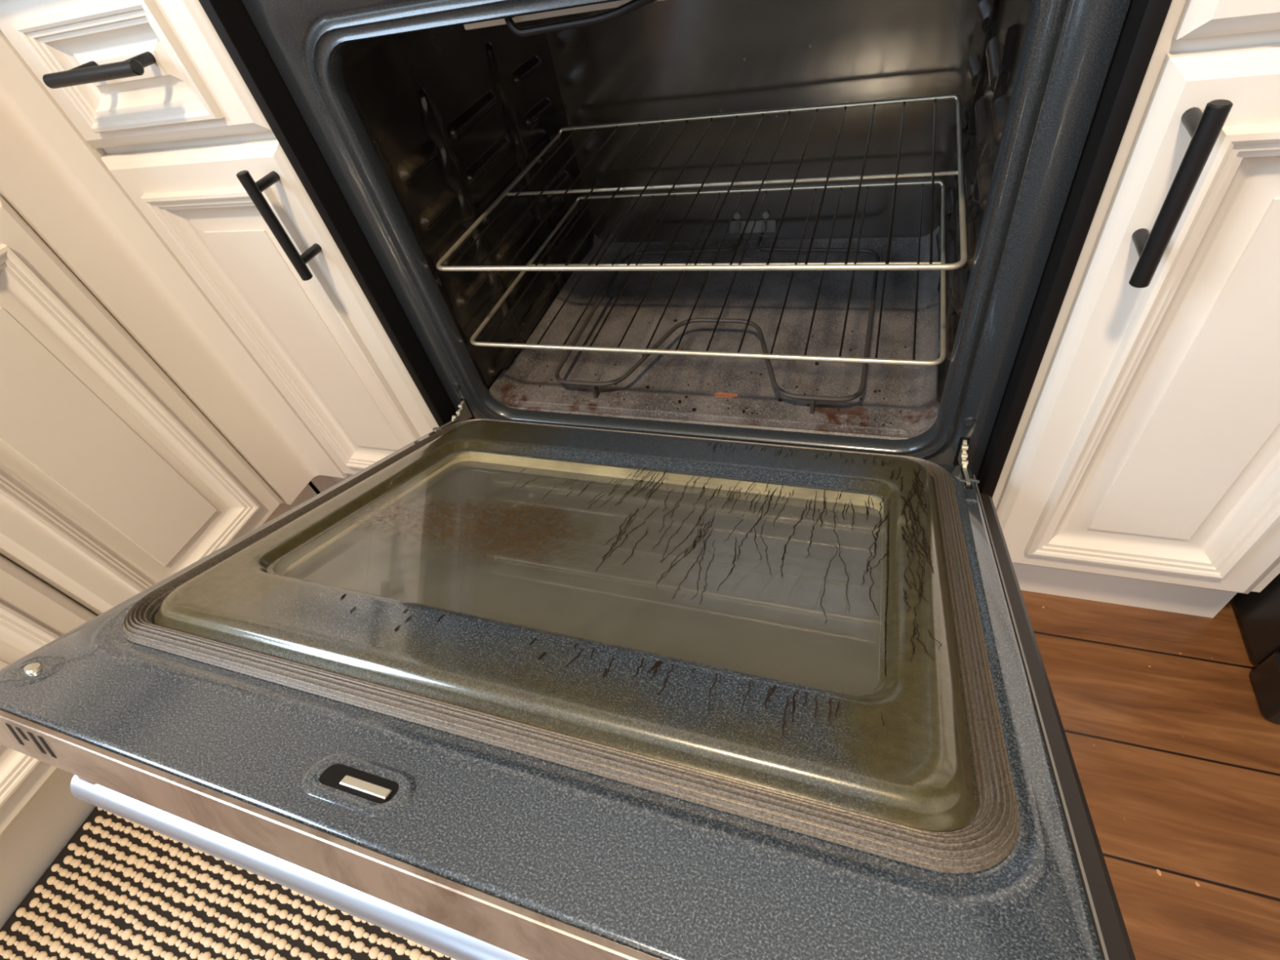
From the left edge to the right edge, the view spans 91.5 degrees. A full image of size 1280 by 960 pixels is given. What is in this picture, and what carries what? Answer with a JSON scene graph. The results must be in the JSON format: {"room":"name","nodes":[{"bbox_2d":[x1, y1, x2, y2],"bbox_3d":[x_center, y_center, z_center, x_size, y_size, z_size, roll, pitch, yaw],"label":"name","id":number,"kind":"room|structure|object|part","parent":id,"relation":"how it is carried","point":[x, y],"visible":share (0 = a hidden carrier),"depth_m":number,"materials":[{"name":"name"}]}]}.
{"room":"kitchen","nodes":[
{"label":"kitchen","id":0,"kind":"room"},
{"bbox_2d":[1021,590,1279,959],"bbox_3d":[-0.144,1.155,0.221,3.200,0.050,4.200,7,50,19],"label":"floor","id":1,"kind":"structure","parent":0,"point":[1175,753],"depth_m":0.74,"materials":[{"name":"brown wood"}]},
{"bbox_2d":[0,555,97,928],"bbox_3d":[-1.141,0.195,0.708,0.621,0.872,0.440,7,50,19],"label":"base cabinet","id":2,"kind":"object","parent":1,"relation":"on","point":[40,814],"visible":0.44,"depth_m":0.84,"materials":[{"name":"paint"}]},
{"bbox_2d":[0,29,347,616],"bbox_3d":[-0.984,-0.127,0.965,0.680,0.872,0.436,7,50,19],"label":"base cabinet","id":3,"kind":"object","parent":1,"relation":"on","point":[141,437],"visible":0.77,"depth_m":0.86,"materials":[{"name":"paint"}]},
{"bbox_3d":[-0.748,-0.037,0.853,0.028,0.574,0.301,7,50,19],"label":"door","id":4,"kind":"part","parent":3,"relation":"part of","materials":[{"name":"paint"}]},
{"bbox_2d":[0,0,439,484],"bbox_3d":[-0.460,-0.422,1.108,0.442,0.872,0.682,7,50,19],"label":"base cabinet","id":5,"kind":"object","parent":1,"relation":"on","point":[153,85],"visible":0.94,"depth_m":0.74,"materials":[{"name":"paint"}]},
{"bbox_3d":[-0.540,-0.415,0.630,0.134,0.013,0.044,7,50,19],"label":"handle","id":6,"kind":"part","parent":5,"relation":"part of","materials":[{"name":"black metal"}]},
{"bbox_3d":[-0.538,-0.430,0.652,0.292,0.146,0.028,7,50,19],"label":"drawer","id":7,"kind":"part","parent":5,"relation":"part of","materials":[{"name":"paint"}]},
{"bbox_3d":[-0.473,-0.184,0.920,0.292,0.574,0.028,7,50,19],"label":"door","id":8,"kind":"part","parent":5,"relation":"part of","materials":[{"name":"paint"}]},
{"bbox_3d":[-0.403,-0.294,0.711,0.013,0.124,0.044,7,50,19],"label":"handle","id":9,"kind":"part","parent":5,"relation":"part of","materials":[{"name":"black metal"}]},
{"bbox_2d":[0,806,456,959],"bbox_3d":[-0.341,0.704,0.641,1.162,0.010,0.960,7,50,19],"label":"woven rug","id":10,"kind":"object","parent":1,"relation":"on","point":[120,888],"visible":0.17,"depth_m":0.83,"materials":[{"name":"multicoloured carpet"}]},
{"bbox_2d":[0,0,1172,959],"bbox_3d":[0.033,-0.199,0.741,0.770,0.894,1.245,7,50,19],"label":"oven range","id":11,"kind":"object","parent":1,"relation":"on","point":[620,655],"visible":0.93,"depth_m":0.54,"materials":[{"name":"grey metal"}]},
{"bbox_3d":[-0.402,0.206,0.461,0.022,0.040,0.022,7,27,19],"label":"handle mount","id":12,"kind":"part","parent":11,"relation":"part of","materials":[{"name":"metal"}]},
{"bbox_3d":[-0.145,0.257,0.381,0.580,0.031,0.031,7,27,19],"label":"handle","id":13,"kind":"part","parent":11,"relation":"part of","materials":[{"name":"silver metal"}]},
{"bbox_3d":[-0.155,0.207,0.336,0.751,0.036,0.004,7,26,19],"label":"trim","id":14,"kind":"part","parent":11,"relation":"part of","materials":[{"name":"grey metal"}]},
{"bbox_3d":[-0.235,-0.440,1.048,0.014,0.864,0.674,7,50,19],"label":"panel","id":15,"kind":"part","parent":11,"relation":"part of","materials":[{"name":"black ceramic"}]},
{"bbox_3d":[-0.053,0.070,0.583,0.707,0.038,0.594,7,27,19],"label":"door","id":16,"kind":"part","parent":11,"relation":"part of","materials":[{"name":"metal"}]},
{"bbox_3d":[-0.056,0.108,0.586,0.751,0.004,0.570,7,26,19],"label":"panel","id":17,"kind":"part","parent":11,"relation":"part of","materials":[{"name":"glass"}]},
{"bbox_3d":[-0.043,0.058,0.607,0.532,0.012,0.309,7,27,19],"label":"window frame","id":18,"kind":"part","parent":11,"relation":"part of","materials":[{"name":"beige"}]},
{"bbox_3d":[-0.043,0.065,0.610,0.532,0.004,0.309,7,27,19],"label":"pane","id":19,"kind":"part","parent":11,"relation":"part of","materials":[{"name":"glass"}]},
{"bbox_3d":[0.092,0.030,0.987,0.738,0.192,0.070,7,50,19],"label":"storage drawer","id":20,"kind":"part","parent":11,"relation":"part of","materials":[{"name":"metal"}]},
{"bbox_3d":[0.018,-0.248,0.683,0.741,0.630,0.031,7,50,19],"label":"frame","id":21,"kind":"part","parent":11,"relation":"part of","materials":[{"name":"metal"}]},
{"bbox_2d":[435,93,967,271],"bbox_3d":[0.088,-0.400,0.833,0.621,0.016,0.439,7,50,19],"label":"oven rack","id":22,"kind":"object","parent":11,"relation":"in","point":[963,246],"visible":1,"depth_m":0.79,"materials":[{"name":"silver metal"}]},
{"bbox_3d":[0.089,-0.396,0.837,0.615,0.005,0.005,7,50,19],"label":"cross rod","id":23,"kind":"part","parent":22,"relation":"part of","materials":[{"name":"silver metal"}]},
{"bbox_2d":[470,179,946,365],"bbox_3d":[0.109,-0.322,0.918,0.621,0.016,0.439,7,50,19],"label":"oven rack","id":24,"kind":"object","parent":11,"relation":"in","point":[943,245],"visible":0.94,"depth_m":0.87,"materials":[{"name":"silver metal"}]},
{"bbox_3d":[0.110,-0.318,0.922,0.615,0.005,0.005,7,50,19],"label":"cross rod","id":25,"kind":"part","parent":24,"relation":"part of","materials":[{"name":"silver metal"}]},
{"bbox_3d":[0.475,-0.359,0.801,0.014,0.864,0.674,7,50,19],"label":"panel","id":26,"kind":"part","parent":11,"relation":"part of","materials":[{"name":"black ceramic"}]},
{"bbox_2d":[991,0,1279,617],"bbox_3d":[0.623,-0.298,0.731,0.321,0.872,0.682,7,50,19],"label":"base cabinet","id":27,"kind":"object","parent":1,"relation":"on","point":[1141,468],"visible":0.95,"depth_m":0.56,"materials":[{"name":"paint"}]},
{"bbox_3d":[0.375,-0.203,0.441,0.013,0.126,0.044,7,50,19],"label":"handle","id":28,"kind":"part","parent":27,"relation":"part of","materials":[{"name":"black metal"}]},
{"bbox_3d":[0.467,-0.315,0.302,0.284,0.146,0.028,7,50,19],"label":"drawer","id":29,"kind":"part","parent":27,"relation":"part of","materials":[{"name":"paint"}]},
{"bbox_2d":[1233,573,1279,724],"bbox_3d":[1.079,-0.521,0.230,0.784,1.734,0.768,7,50,19],"label":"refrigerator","id":30,"kind":"object","parent":1,"relation":"on","point":[1259,612],"visible":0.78,"depth_m":0.77,"materials":[{"name":"black metal"}]}
]}

